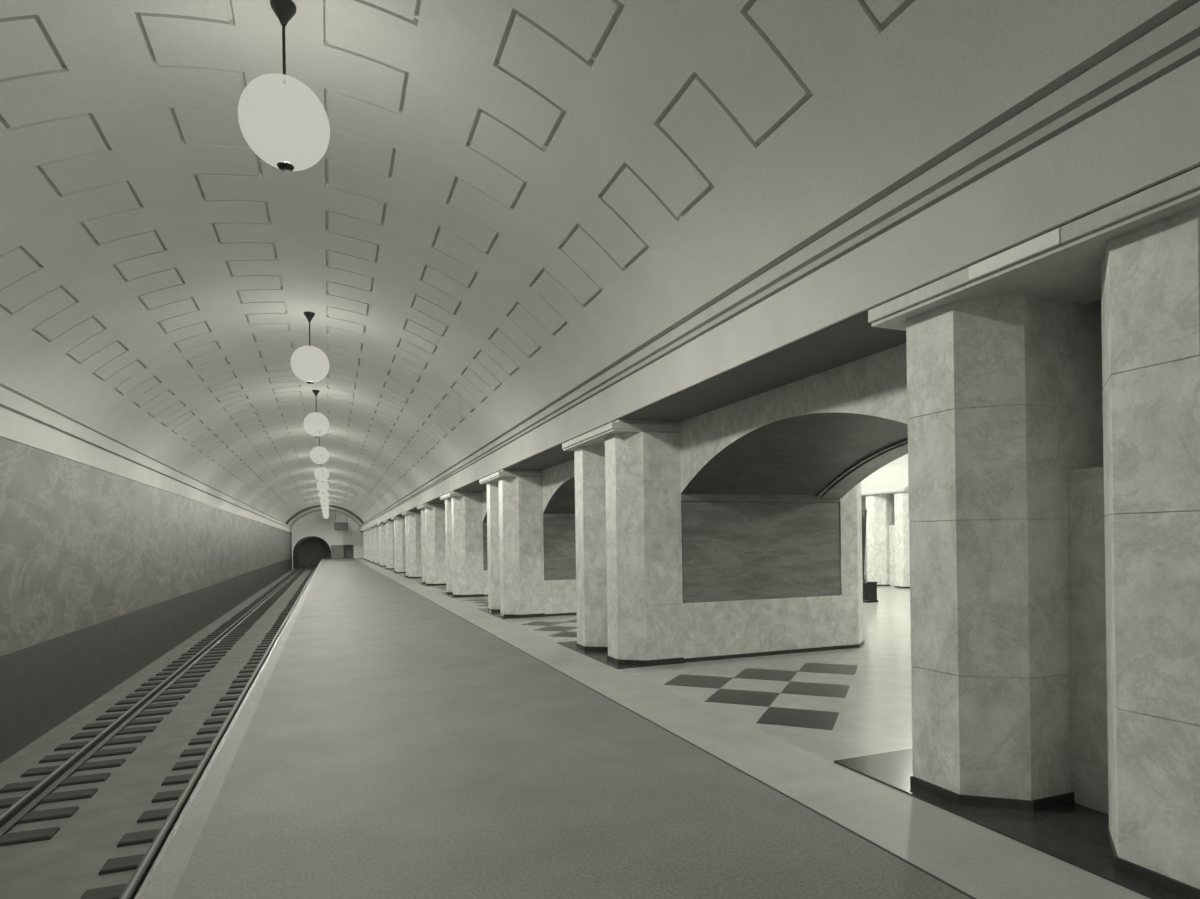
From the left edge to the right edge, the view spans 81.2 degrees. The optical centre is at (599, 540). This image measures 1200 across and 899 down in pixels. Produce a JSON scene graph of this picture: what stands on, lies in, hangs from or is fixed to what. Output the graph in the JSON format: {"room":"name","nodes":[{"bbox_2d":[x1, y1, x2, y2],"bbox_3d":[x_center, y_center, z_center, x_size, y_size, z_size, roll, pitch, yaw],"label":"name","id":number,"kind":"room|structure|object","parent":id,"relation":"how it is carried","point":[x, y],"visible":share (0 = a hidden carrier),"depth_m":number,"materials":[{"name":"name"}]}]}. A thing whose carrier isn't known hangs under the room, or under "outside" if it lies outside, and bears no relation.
{"room":"metro station","nodes":[
{"label":"metro station","id":0,"kind":"room"},
{"bbox_2d":[0,436,291,655],"bbox_3d":[-18.176,0.212,35.320,0.400,2.870,97.000,-1,0,-21],"label":"wall","id":1,"kind":"structure","parent":0,"point":[82,545],"depth_m":12.77,"materials":[{"name":"grey stone"}]},
{"bbox_2d":[0,558,291,763],"bbox_3d":[-18.134,2.457,35.323,0.420,1.620,97.000,-1,0,-21],"label":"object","id":2,"kind":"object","parent":1,"relation":"attached to","point":[44,684],"depth_m":12.61,"materials":[{"name":"stone"}]},
{"bbox_2d":[0,407,291,532],"bbox_3d":[-18.195,-1.413,35.322,0.412,0.380,97.000,-1,0,-21],"label":"wall","id":3,"kind":"structure","parent":0,"point":[13,426],"depth_m":12.84,"materials":[{"name":"paint"}]},
{"bbox_2d":[0,382,291,528],"bbox_3d":[-18.182,-1.768,35.329,0.450,0.330,97.000,-1,0,-21],"label":"trim","id":4,"kind":"structure","parent":3,"relation":"attached to","point":[22,404],"depth_m":12.88,"materials":[{"name":"paint"}]},
{"bbox_2d":[0,566,315,898],"bbox_3d":[-18.916,3.153,42.523,3.340,0.250,111.000,-1,0,-21],"label":"track bed","id":5,"kind":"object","parent":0,"point":[67,865],"depth_m":8.54,"materials":[{"name":"concrete"}]},
{"bbox_2d":[0,827,59,845],"bbox_3d":[-5.723,2.842,6.561,1.020,0.085,0.250,-1,0,-21],"label":"sleeper","id":6,"kind":"object","parent":5,"relation":"on","point":[21,837],"visible":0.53,"depth_m":6.63,"materials":[{"name":"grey concrete"}]},
{"bbox_2d":[14,806,78,824],"bbox_3d":[-5.941,2.845,7.104,1.020,0.085,0.250,-1,0,-21],"label":"sleeper","id":7,"kind":"object","parent":5,"relation":"on","point":[66,812],"visible":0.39,"depth_m":7.16,"materials":[{"name":"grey wood"}]},
{"bbox_2d":[0,788,97,808],"bbox_3d":[-6.134,2.848,7.657,1.020,0.085,0.250,-1,0,-21],"label":"sleeper","id":8,"kind":"object","parent":5,"relation":"on","point":[84,793],"visible":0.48,"depth_m":7.68,"materials":[{"name":"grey wood"}]},
{"bbox_2d":[0,565,304,836],"bbox_3d":[-21.349,2.965,46.943,0.130,0.128,99.000,-1,0,-21],"label":"rail","id":9,"kind":"object","parent":8,"relation":"on","point":[21,807],"visible":1,"depth_m":9.48,"materials":[{"name":"metal"}]},
{"bbox_2d":[0,772,110,792],"bbox_3d":[-6.366,2.851,8.194,1.020,0.085,0.250,-1,0,-21],"label":"sleeper","id":10,"kind":"object","parent":5,"relation":"on","point":[83,779],"visible":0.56,"depth_m":8.16,"materials":[{"name":"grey wood"}]},
{"bbox_2d":[21,759,125,776],"bbox_3d":[-6.560,2.854,8.746,1.020,0.085,0.250,-1,0,-21],"label":"sleeper","id":11,"kind":"object","parent":5,"relation":"on","point":[116,762],"visible":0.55,"depth_m":8.72,"materials":[{"name":"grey wood"}]},
{"bbox_2d":[39,746,136,762],"bbox_3d":[-6.778,2.857,9.290,1.020,0.085,0.250,-1,0,-21],"label":"sleeper","id":12,"kind":"object","parent":5,"relation":"on","point":[126,750],"visible":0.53,"depth_m":9.26,"materials":[{"name":"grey wood"}]},
{"bbox_2d":[54,736,145,750],"bbox_3d":[-7.000,2.861,9.831,1.020,0.085,0.250,-1,0,-21],"label":"sleeper","id":13,"kind":"object","parent":5,"relation":"on","point":[76,745],"visible":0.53,"depth_m":9.80,"materials":[{"name":"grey wood"}]},
{"bbox_2d":[80,883,127,898],"bbox_3d":[-3.605,2.811,5.634,0.960,0.085,0.250,-1,0,-21],"label":"sleeper","id":14,"kind":"object","parent":5,"relation":"on","point":[115,891],"visible":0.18,"depth_m":5.52,"materials":[{"name":"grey wood"}]},
{"bbox_2d":[71,726,156,739],"bbox_3d":[-7.195,2.864,10.383,1.020,0.085,0.250,-1,0,-21],"label":"sleeper","id":15,"kind":"object","parent":5,"relation":"on","point":[148,728],"visible":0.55,"depth_m":10.35,"materials":[{"name":"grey concrete"}]},
{"bbox_2d":[99,853,145,874],"bbox_3d":[-3.816,2.814,6.179,0.960,0.085,0.250,-1,0,-21],"label":"sleeper","id":16,"kind":"object","parent":5,"relation":"on","point":[126,863],"visible":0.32,"depth_m":6.01,"materials":[{"name":"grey wood"}]},
{"bbox_2d":[82,717,163,729],"bbox_3d":[-7.424,2.867,10.921,1.020,0.085,0.250,-1,0,-21],"label":"sleeper","id":17,"kind":"object","parent":5,"relation":"on","point":[159,719],"visible":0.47,"depth_m":10.88,"materials":[{"name":"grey concrete"}]},
{"bbox_2d":[96,709,172,720],"bbox_3d":[-7.620,2.870,11.473,1.020,0.085,0.250,-1,0,-21],"label":"sleeper","id":18,"kind":"object","parent":5,"relation":"on","point":[166,711],"visible":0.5,"depth_m":11.44,"materials":[{"name":"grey wood"}]},
{"bbox_2d":[117,829,159,846],"bbox_3d":[-4.036,2.817,6.721,0.960,0.085,0.250,-1,0,-21],"label":"sleeper","id":19,"kind":"object","parent":5,"relation":"on","point":[141,837],"visible":0.32,"depth_m":6.54,"materials":[{"name":"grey wood"}]},
{"bbox_2d":[105,702,178,712],"bbox_3d":[-7.845,2.873,12.013,1.020,0.085,0.250,-1,0,-21],"label":"sleeper","id":20,"kind":"object","parent":5,"relation":"on","point":[170,704],"visible":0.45,"depth_m":11.98,"materials":[{"name":"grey concrete"}]},
{"bbox_2d":[115,695,184,704],"bbox_3d":[-8.055,2.876,12.559,1.020,0.085,0.250,-1,0,-21],"label":"sleeper","id":21,"kind":"object","parent":5,"relation":"on","point":[180,697],"visible":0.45,"depth_m":12.53,"materials":[{"name":"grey wood"}]},
{"bbox_2d":[137,807,172,822],"bbox_3d":[-4.220,2.820,7.277,0.960,0.085,0.250,-1,0,-21],"label":"sleeper","id":22,"kind":"object","parent":5,"relation":"on","point":[159,814],"visible":0.32,"depth_m":7.09,"materials":[{"name":"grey wood"}]},
{"bbox_2d":[125,689,191,697],"bbox_3d":[-8.254,2.879,13.109,1.020,0.085,0.250,-1,0,-21],"label":"sleeper","id":23,"kind":"object","parent":5,"relation":"on","point":[183,691],"visible":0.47,"depth_m":13.08,"materials":[{"name":"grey concrete"}]},
{"bbox_2d":[135,683,197,691],"bbox_3d":[-8.450,2.882,13.661,1.020,0.085,0.250,-1,0,-21],"label":"sleeper","id":24,"kind":"object","parent":5,"relation":"on","point":[193,684],"visible":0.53,"depth_m":13.62,"materials":[{"name":"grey concrete"}]},
{"bbox_2d":[151,789,183,802],"bbox_3d":[-4.426,2.823,7.825,0.960,0.085,0.250,-1,0,-21],"label":"sleeper","id":25,"kind":"object","parent":5,"relation":"on","point":[167,795],"visible":0.29,"depth_m":7.63,"materials":[{"name":"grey wood"}]},
{"bbox_2d":[141,678,200,685],"bbox_3d":[-8.688,2.885,14.196,1.020,0.085,0.250,-1,0,-21],"label":"sleeper","id":26,"kind":"object","parent":5,"relation":"on","point":[195,679],"visible":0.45,"depth_m":14.16,"materials":[{"name":"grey wood"}]},
{"bbox_2d":[161,773,192,785],"bbox_3d":[-4.657,2.826,8.363,0.960,0.085,0.250,-1,0,-21],"label":"sleeper","id":27,"kind":"object","parent":5,"relation":"on","point":[176,779],"visible":0.29,"depth_m":8.18,"materials":[{"name":"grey concrete"}]},
{"bbox_2d":[119,565,317,898],"bbox_3d":[-19.904,2.944,47.503,0.130,0.128,99.000,-1,0,-21],"label":"rail","id":28,"kind":"object","parent":27,"relation":"on","point":[137,885],"visible":0.93,"depth_m":7.42,"materials":[{"name":"metal"}]},
{"bbox_2d":[148,673,205,680],"bbox_3d":[-8.895,2.889,14.743,1.020,0.085,0.250,-1,0,-21],"label":"sleeper","id":29,"kind":"object","parent":5,"relation":"on","point":[202,674],"visible":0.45,"depth_m":14.71,"materials":[{"name":"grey wood"}]},
{"bbox_2d":[155,669,210,675],"bbox_3d":[-9.091,2.891,15.294,1.020,0.085,0.250,-1,0,-21],"label":"sleeper","id":30,"kind":"object","parent":5,"relation":"on","point":[200,670],"visible":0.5,"depth_m":15.27,"materials":[{"name":"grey concrete"}]},
{"bbox_2d":[172,759,200,770],"bbox_3d":[-4.867,2.829,8.909,0.960,0.085,0.250,-1,0,-21],"label":"sleeper","id":31,"kind":"object","parent":5,"relation":"on","point":[193,763],"visible":0.29,"depth_m":8.72,"materials":[{"name":"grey wood"}]},
{"bbox_2d":[162,665,215,670],"bbox_3d":[-9.290,2.894,15.845,1.020,0.085,0.250,-1,0,-21],"label":"sleeper","id":32,"kind":"object","parent":5,"relation":"on","point":[201,666],"visible":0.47,"depth_m":15.80,"materials":[{"name":"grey wood"}]},
{"bbox_2d":[167,661,218,666],"bbox_3d":[-9.515,2.898,16.385,1.020,0.085,0.250,-1,0,-21],"label":"sleeper","id":33,"kind":"object","parent":5,"relation":"on","point":[205,662],"visible":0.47,"depth_m":16.34,"materials":[{"name":"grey wood"}]},
{"bbox_2d":[180,747,208,756],"bbox_3d":[-5.093,2.833,9.449,0.960,0.085,0.250,-1,0,-21],"label":"sleeper","id":34,"kind":"object","parent":5,"relation":"on","point":[197,751],"visible":0.29,"depth_m":9.26,"materials":[{"name":"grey wood"}]},
{"bbox_2d":[172,657,221,662],"bbox_3d":[-9.733,2.901,16.928,1.020,0.085,0.250,-1,0,-21],"label":"sleeper","id":35,"kind":"object","parent":5,"relation":"on","point":[214,658],"visible":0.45,"depth_m":16.90,"materials":[{"name":"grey wood"}]},
{"bbox_2d":[188,736,214,744],"bbox_3d":[-5.304,2.836,9.995,0.960,0.085,0.250,-1,0,-21],"label":"sleeper","id":36,"kind":"object","parent":5,"relation":"on","point":[203,740],"visible":0.29,"depth_m":9.81,"materials":[{"name":"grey wood"}]},
{"bbox_2d":[178,653,225,658],"bbox_3d":[-9.923,2.904,17.482,1.020,0.085,0.250,-1,0,-21],"label":"sleeper","id":37,"kind":"object","parent":5,"relation":"on","point":[210,655],"visible":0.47,"depth_m":17.44,"materials":[{"name":"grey wood"}]},
{"bbox_2d":[181,650,227,655],"bbox_3d":[-10.169,2.907,18.014,1.020,0.085,0.250,-1,0,-21],"label":"sleeper","id":38,"kind":"object","parent":5,"relation":"on","point":[225,651],"visible":0.45,"depth_m":17.98,"materials":[{"name":"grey concrete"}]},
{"bbox_2d":[197,726,220,734],"bbox_3d":[-5.506,2.839,10.543,0.960,0.085,0.250,-1,0,-21],"label":"sleeper","id":39,"kind":"object","parent":5,"relation":"on","point":[208,730],"visible":0.29,"depth_m":10.35,"materials":[{"name":"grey wood"}]},
{"bbox_2d":[187,647,231,651],"bbox_3d":[-10.350,2.910,18.571,1.020,0.085,0.250,-1,0,-21],"label":"sleeper","id":40,"kind":"object","parent":5,"relation":"on","point":[227,648],"visible":0.5,"depth_m":18.53,"materials":[{"name":"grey wood"}]},
{"bbox_2d":[190,644,233,648],"bbox_3d":[-10.582,2.913,19.108,1.020,0.085,0.250,-1,0,-21],"label":"sleeper","id":41,"kind":"object","parent":5,"relation":"on","point":[232,645],"visible":0.5,"depth_m":19.07,"materials":[{"name":"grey wood"}]},
{"bbox_2d":[203,717,225,724],"bbox_3d":[-5.720,2.842,11.088,0.960,0.085,0.250,-1,0,-21],"label":"sleeper","id":42,"kind":"object","parent":5,"relation":"on","point":[215,720],"visible":0.29,"depth_m":10.89,"materials":[{"name":"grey wood"}]},
{"bbox_2d":[194,642,235,645],"bbox_3d":[-10.799,2.917,19.652,1.020,0.085,0.250,-1,0,-21],"label":"sleeper","id":43,"kind":"object","parent":5,"relation":"on","point":[222,643],"visible":0.42,"depth_m":19.61,"materials":[{"name":"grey wood"}]},
{"bbox_2d":[197,639,238,643],"bbox_3d":[-11.011,2.920,20.197,1.020,0.085,0.250,-1,0,-21],"label":"sleeper","id":44,"kind":"object","parent":5,"relation":"on","point":[232,640],"visible":0.47,"depth_m":20.15,"materials":[{"name":"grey wood"}]},
{"bbox_2d":[201,637,240,640],"bbox_3d":[-11.215,2.923,20.745,1.020,0.085,0.250,-1,0,-21],"label":"sleeper","id":45,"kind":"object","parent":5,"relation":"on","point":[226,638],"visible":0.45,"depth_m":20.70,"materials":[{"name":"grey concrete"}]},
{"bbox_2d":[211,709,230,715],"bbox_3d":[-5.910,2.845,11.642,0.960,0.085,0.250,-1,0,-21],"label":"sleeper","id":46,"kind":"object","parent":5,"relation":"on","point":[219,712],"visible":0.29,"depth_m":11.45,"materials":[{"name":"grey wood"}]},
{"bbox_2d":[214,702,234,708],"bbox_3d":[-6.146,2.848,12.178,0.960,0.085,0.250,-1,0,-21],"label":"sleeper","id":47,"kind":"object","parent":5,"relation":"on","point":[230,704],"visible":0.24,"depth_m":11.98,"materials":[{"name":"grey wood"}]},
{"bbox_2d":[206,634,243,637],"bbox_3d":[-11.407,2.925,21.298,1.020,0.085,0.250,-1,0,-21],"label":"sleeper","id":48,"kind":"object","parent":5,"relation":"on","point":[240,635],"visible":0.47,"depth_m":21.28,"materials":[{"name":"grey wood"}]},
{"bbox_2d":[208,632,244,635],"bbox_3d":[-11.642,2.929,21.834,1.020,0.085,0.250,-1,0,-21],"label":"sleeper","id":49,"kind":"object","parent":5,"relation":"on","point":[239,632],"visible":0.42,"depth_m":21.79,"materials":[{"name":"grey wood"}]},
{"bbox_2d":[211,630,247,633],"bbox_3d":[-11.838,2.932,22.386,1.020,0.085,0.250,-1,0,-21],"label":"sleeper","id":50,"kind":"object","parent":5,"relation":"on","point":[239,630],"visible":0.45,"depth_m":22.34,"materials":[{"name":"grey wood"}]},
{"bbox_2d":[219,695,239,700],"bbox_3d":[-6.362,2.851,12.721,0.960,0.085,0.250,-1,0,-21],"label":"sleeper","id":51,"kind":"object","parent":5,"relation":"on","point":[225,698],"visible":0.24,"depth_m":12.53,"materials":[{"name":"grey wood"}]},
{"bbox_2d":[214,628,249,631],"bbox_3d":[-12.047,2.935,22.932,1.020,0.085,0.250,-1,0,-21],"label":"sleeper","id":52,"kind":"object","parent":5,"relation":"on","point":[240,628],"visible":0.47,"depth_m":22.90,"materials":[{"name":"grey wood"}]},
{"bbox_2d":[216,626,250,629],"bbox_3d":[-12.268,2.938,23.474,1.020,0.085,0.250,-1,0,-21],"label":"sleeper","id":53,"kind":"object","parent":5,"relation":"on","point":[244,626],"visible":0.47,"depth_m":23.42,"materials":[{"name":"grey concrete"}]},
{"bbox_2d":[226,689,242,694],"bbox_3d":[-6.539,2.854,13.280,0.960,0.085,0.250,-1,0,-21],"label":"sleeper","id":54,"kind":"object","parent":5,"relation":"on","point":[238,691],"visible":0.24,"depth_m":13.09,"materials":[{"name":"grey wood"}]},
{"bbox_2d":[219,624,252,627],"bbox_3d":[-12.473,2.941,24.022,1.020,0.085,0.250,-1,0,-21],"label":"sleeper","id":55,"kind":"object","parent":5,"relation":"on","point":[249,624],"visible":0.45,"depth_m":23.99,"materials":[{"name":"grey wood"}]},
{"bbox_2d":[229,683,246,688],"bbox_3d":[-6.766,2.857,13.819,0.960,0.085,0.250,-1,0,-21],"label":"sleeper","id":56,"kind":"object","parent":5,"relation":"on","point":[233,685],"visible":0.29,"depth_m":13.62,"materials":[{"name":"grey wood"}]},
{"bbox_2d":[223,621,255,623],"bbox_3d":[-12.914,2.948,25.106,1.020,0.085,0.250,-1,0,-21],"label":"sleeper","id":57,"kind":"object","parent":5,"relation":"on","point":[244,621],"visible":0.47,"depth_m":25.05,"materials":[{"name":"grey wood"}]},
{"bbox_2d":[232,678,249,682],"bbox_3d":[-6.991,2.861,14.360,0.960,0.085,0.250,-1,0,-21],"label":"sleeper","id":58,"kind":"object","parent":5,"relation":"on","point":[245,679],"visible":0.24,"depth_m":14.16,"materials":[{"name":"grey wood"}]},
{"bbox_2d":[237,673,252,677],"bbox_3d":[-7.188,2.864,14.911,0.960,0.085,0.250,-1,0,-21],"label":"sleeper","id":59,"kind":"object","parent":5,"relation":"on","point":[250,674],"visible":0.24,"depth_m":14.71,"materials":[{"name":"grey wood"}]},
{"bbox_2d":[239,669,254,672],"bbox_3d":[-7.418,2.867,15.449,0.960,0.085,0.250,-1,0,-21],"label":"sleeper","id":60,"kind":"object","parent":5,"relation":"on","point":[245,670],"visible":0.21,"depth_m":15.26,"materials":[{"name":"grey wood"}]},
{"bbox_2d":[292,511,363,568],"bbox_3d":[-34.303,-0.071,88.593,8.800,7.150,14.000,-1,0,-21],"label":"wall","id":61,"kind":"structure","parent":0,"point":[314,537],"depth_m":82.72,"materials":[{"name":"paint"}]},
{"bbox_2d":[482,490,486,522],"bbox_3d":[-1.541,-1.028,19.355,2.570,0.978,4.230,-1,0,-21],"label":"wall","id":62,"kind":"structure","parent":0,"point":[484,493],"depth_m":20.60,"materials":[{"name":"paint"}]},
{"bbox_2d":[542,459,574,513],"bbox_3d":[0.734,-1.062,13.479,2.570,0.978,4.230,-1,0,-21],"label":"wall","id":63,"kind":"structure","parent":0,"point":[558,481],"depth_m":14.44,"materials":[{"name":"stone"}]},
{"bbox_2d":[172,558,970,898],"bbox_3d":[-13.322,2.396,37.186,3.320,1.200,97.000,-1,0,-21],"label":"platform","id":64,"kind":"object","parent":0,"point":[394,746],"visible":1,"depth_m":4.44,"materials":[{"name":"grey stone"}]},
{"bbox_2d":[141,559,322,898],"bbox_3d":[-14.938,1.940,36.563,0.130,0.240,97.000,-1,0,-21],"label":"coping","id":65,"kind":"object","parent":64,"relation":"on","point":[163,885],"visible":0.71,"depth_m":4.50},
{"bbox_2d":[355,559,975,898],"bbox_3d":[-11.782,1.875,37.785,0.024,0.197,97.000,-1,0,-21],"label":"trim","id":66,"kind":"structure","parent":64,"relation":"on","point":[838,824],"depth_m":4.36,"materials":[{"name":"grey stone"}]},
{"bbox_2d":[0,0,1177,525],"bbox_3d":[-14.603,-2.900,36.721,7.328,1.879,97.000,-1,0,-21],"label":"ceiling","id":67,"kind":"structure","parent":0,"point":[505,201],"depth_m":6.63,"materials":[{"name":"paint"}]},
{"bbox_2d":[238,0,329,171],"bbox_3d":[-2.345,-3.380,5.202,0.623,1.231,0.623,-1,0,20],"label":"globe pendant","id":68,"kind":"object","parent":67,"relation":"hanging from","point":[282,120],"visible":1,"depth_m":5.01,"materials":[{"name":"white glass"}]},
{"bbox_2d":[290,311,328,383],"bbox_3d":[-5.024,-3.341,12.122,0.623,1.231,0.623,-1,0,-10],"label":"globe pendant","id":69,"kind":"object","parent":67,"relation":"hanging from","point":[310,364],"visible":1,"depth_m":11.92,"materials":[{"name":"white glass"}]},
{"bbox_2d":[303,390,328,437],"bbox_3d":[-7.370,-3.306,18.183,0.623,1.231,0.623,-1,0,-32],"label":"globe pendant","id":70,"kind":"object","parent":67,"relation":"hanging from","point":[316,424],"visible":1,"depth_m":17.98,"materials":[{"name":"white glass"}]},
{"bbox_2d":[310,436,328,464],"bbox_3d":[-9.789,-3.271,24.432,0.623,1.231,0.623,-1,0,20],"label":"globe pendant","id":71,"kind":"object","parent":67,"relation":"hanging from","point":[319,455],"visible":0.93,"depth_m":24.23,"materials":[{"name":"white glass"}]},
{"bbox_2d":[314,465,328,481],"bbox_3d":[-12.316,-3.234,30.959,0.623,1.231,0.623,-1,0,28],"label":"globe pendant","id":72,"kind":"object","parent":67,"relation":"hanging from","point":[321,474],"visible":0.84,"depth_m":30.75,"materials":[{"name":"white glass"}]},
{"bbox_2d":[317,481,328,492],"bbox_3d":[-14.770,-3.198,37.301,0.623,1.231,0.623,-1,0,-10],"label":"globe pendant","id":73,"kind":"object","parent":67,"relation":"hanging from","point":[323,486],"visible":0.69,"depth_m":37.09,"materials":[{"name":"white glass"}]},
{"bbox_2d":[318,491,328,499],"bbox_3d":[-17.225,-3.162,43.642,0.623,1.231,0.623,-1,0,-10],"label":"globe pendant","id":74,"kind":"object","parent":67,"relation":"hanging from","point":[325,495],"visible":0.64,"depth_m":43.43,"materials":[{"name":"white glass"}]},
{"bbox_2d":[320,498,328,505],"bbox_3d":[-19.680,-3.126,49.983,0.623,1.231,0.623,-1,0,28],"label":"globe pendant","id":75,"kind":"object","parent":67,"relation":"hanging from","point":[323,502],"visible":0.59,"depth_m":49.77,"materials":[{"name":"white glass"}]},
{"bbox_2d":[285,505,363,524],"bbox_3d":[-27.417,-2.654,69.826,7.408,2.026,0.800,-1,0,-21],"label":"trim","id":76,"kind":"structure","parent":67,"relation":"attached to","point":[315,506],"depth_m":69.32,"materials":[{"name":"stone"}]},
{"bbox_2d":[334,514,347,529],"bbox_3d":[-29.150,-2.362,78.799,1.480,2.280,0.170,-1,0,-21],"label":"hanging sign","id":77,"kind":"object","parent":67,"relation":"hanging from","point":[342,525],"visible":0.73,"depth_m":78.74,"materials":[{"name":"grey metal"}]},
{"bbox_2d":[354,558,1149,898],"bbox_3d":[-2.797,1.760,41.264,17.870,0.243,97.000,-1,0,-21],"label":"floor","id":78,"kind":"structure","parent":0,"point":[832,705],"depth_m":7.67,"materials":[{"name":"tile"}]},
{"bbox_2d":[362,530,366,559],"bbox_3d":[-23.300,0.372,75.274,4.230,3.140,2.480,-1,0,-21],"label":"pylon","id":79,"kind":"object","parent":78,"relation":"on","point":[363,531],"visible":0.12,"depth_m":73.61,"materials":[{"name":"stone"}]},
{"bbox_2d":[365,529,369,560],"bbox_3d":[-21.026,0.339,69.399,4.230,3.140,2.480,-1,0,-21],"label":"pylon","id":80,"kind":"object","parent":78,"relation":"on","point":[367,530],"visible":0.16,"depth_m":67.75,"materials":[{"name":"stone"}]},
{"bbox_2d":[368,527,373,562],"bbox_3d":[-18.751,0.306,63.524,4.230,3.140,2.480,-1,0,-21],"label":"pylon","id":81,"kind":"object","parent":78,"relation":"on","point":[370,528],"visible":0.14,"depth_m":61.87,"materials":[{"name":"stone"}]},
{"bbox_2d":[372,525,379,563],"bbox_3d":[-16.477,0.272,57.649,4.230,3.140,2.480,-1,0,-21],"label":"pylon","id":82,"kind":"object","parent":78,"relation":"on","point":[376,528],"visible":0.23,"depth_m":56.00,"materials":[{"name":"stone"}]},
{"bbox_2d":[377,523,385,566],"bbox_3d":[-14.203,0.239,51.773,4.230,3.140,2.480,-1,0,-21],"label":"pylon","id":83,"kind":"object","parent":78,"relation":"on","point":[382,529],"visible":0.19,"depth_m":50.11,"materials":[{"name":"stone"}]},
{"bbox_2d":[383,520,393,569],"bbox_3d":[-11.929,0.205,45.898,4.230,3.140,2.480,-1,0,-21],"label":"pylon","id":84,"kind":"object","parent":78,"relation":"on","point":[389,524],"visible":0.27,"depth_m":44.22,"materials":[{"name":"stone"}]},
{"bbox_2d":[391,516,405,572],"bbox_3d":[-9.654,0.172,40.023,4.230,3.140,2.480,-1,0,-21],"label":"pylon","id":85,"kind":"object","parent":78,"relation":"on","point":[399,521],"visible":0.29,"depth_m":38.35,"materials":[{"name":"stone"}]},
{"bbox_2d":[402,511,421,578],"bbox_3d":[-7.380,0.139,34.148,4.230,3.140,2.480,-1,0,-21],"label":"pylon","id":86,"kind":"object","parent":78,"relation":"on","point":[412,518],"visible":0.2,"depth_m":32.48,"materials":[{"name":"stone"}]},
{"bbox_2d":[417,503,445,585],"bbox_3d":[-5.106,0.105,28.273,4.230,3.140,2.480,-1,0,-21],"label":"pylon","id":87,"kind":"object","parent":78,"relation":"on","point":[433,540],"visible":0.3,"depth_m":26.63,"materials":[{"name":"stone"}]},
{"bbox_2d":[439,491,487,597],"bbox_3d":[-2.832,0.072,22.398,4.230,3.140,2.480,-1,0,-21],"label":"pylon","id":88,"kind":"object","parent":78,"relation":"on","point":[465,529],"visible":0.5,"depth_m":20.77,"materials":[{"name":"stone"}]},
{"bbox_2d":[478,469,576,618],"bbox_3d":[-0.557,0.038,16.523,4.230,3.140,2.480,-1,0,-21],"label":"pylon","id":89,"kind":"object","parent":78,"relation":"on","point":[531,553],"visible":0.49,"depth_m":14.97,"materials":[{"name":"stone"}]},
{"bbox_2d":[557,419,864,668],"bbox_3d":[1.717,0.005,10.648,4.230,3.140,2.480,-1,0,-21],"label":"pylon","id":90,"kind":"object","parent":78,"relation":"on","point":[665,576],"visible":0.8,"depth_m":9.41,"materials":[{"name":"stone"}]},
{"bbox_2d":[862,581,877,602],"bbox_3d":[6.596,1.253,17.248,0.340,0.500,0.340,-1,0,-21],"label":"pedestal","id":91,"kind":"object","parent":78,"relation":"on","point":[869,592],"visible":0.74,"depth_m":17.11,"materials":[{"name":"black stone"}]},
{"bbox_2d":[862,509,866,581],"bbox_3d":[6.484,0.115,17.286,0.230,1.780,0.230,-1,0,-21],"label":"torchere","id":92,"kind":"object","parent":91,"relation":"on","point":[864,511],"visible":0.59,"depth_m":17.22,"materials":[{"name":"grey metal"}]},
{"bbox_2d":[861,486,909,587],"bbox_3d":[11.006,-0.132,22.963,4.230,3.140,2.480,-1,0,-21],"label":"pylon","id":93,"kind":"object","parent":78,"relation":"on","point":[887,520],"visible":0.27,"depth_m":22.71,"materials":[{"name":"stone"}]},
{"bbox_2d":[834,166,1199,898],"bbox_3d":[4.060,-0.030,4.590,4.234,3.140,2.480,-1,0,-21],"label":"pylon","id":94,"kind":"object","parent":78,"relation":"on","point":[1053,377],"visible":1,"depth_m":4.04,"materials":[{"name":"stone"}]},
{"bbox_2d":[359,56,1199,531],"bbox_3d":[-9.282,-1.624,38.773,3.930,0.440,97.000,-1,0,-21],"label":"wall","id":95,"kind":"structure","parent":0,"point":[1149,137],"depth_m":4.10,"materials":[{"name":"paint"}]},
{"bbox_2d":[359,0,1199,527],"bbox_3d":[-10.912,-1.952,38.144,0.555,0.265,97.000,-1,0,-21],"label":"trim","id":96,"kind":"structure","parent":95,"relation":"attached to","point":[1168,40],"depth_m":4.09,"materials":[{"name":"paint"}]},
{"bbox_2d":[360,165,1199,531],"bbox_3d":[-10.664,-1.380,38.237,0.900,0.006,97.000,-1,0,-21],"label":"beam","id":97,"kind":"structure","parent":95,"relation":"attached to","point":[854,338],"depth_m":6.51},
{"bbox_2d":[680,343,907,497],"bbox_3d":[3.043,-1.095,7.513,2.570,0.979,4.425,-1,0,-21],"label":"arch","id":98,"kind":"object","parent":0,"point":[822,434],"depth_m":8.12,"materials":[{"name":"stone"}]},
{"bbox_2d":[861,500,866,574],"bbox_3d":[14.484,-0.183,20.889,0.300,3.140,46.500,-1,0,-21],"label":"wall","id":99,"kind":"structure","parent":0,"point":[863,502],"depth_m":29.26,"materials":[{"name":"stone"}]},
{"bbox_2d":[861,465,907,500],"bbox_3d":[12.391,-2.052,20.089,4.330,0.660,46.500,-1,0,-21],"label":"wall","id":100,"kind":"structure","parent":0,"point":[891,477],"depth_m":22.41,"materials":[{"name":"paint"}]},
{"bbox_2d":[880,454,907,468],"bbox_3d":[-2.971,-2.747,41.222,10.500,1.620,97.000,-1,0,-21],"label":"ceiling","id":101,"kind":"structure","parent":0,"point":[902,461],"depth_m":22.32,"materials":[{"name":"paint"}]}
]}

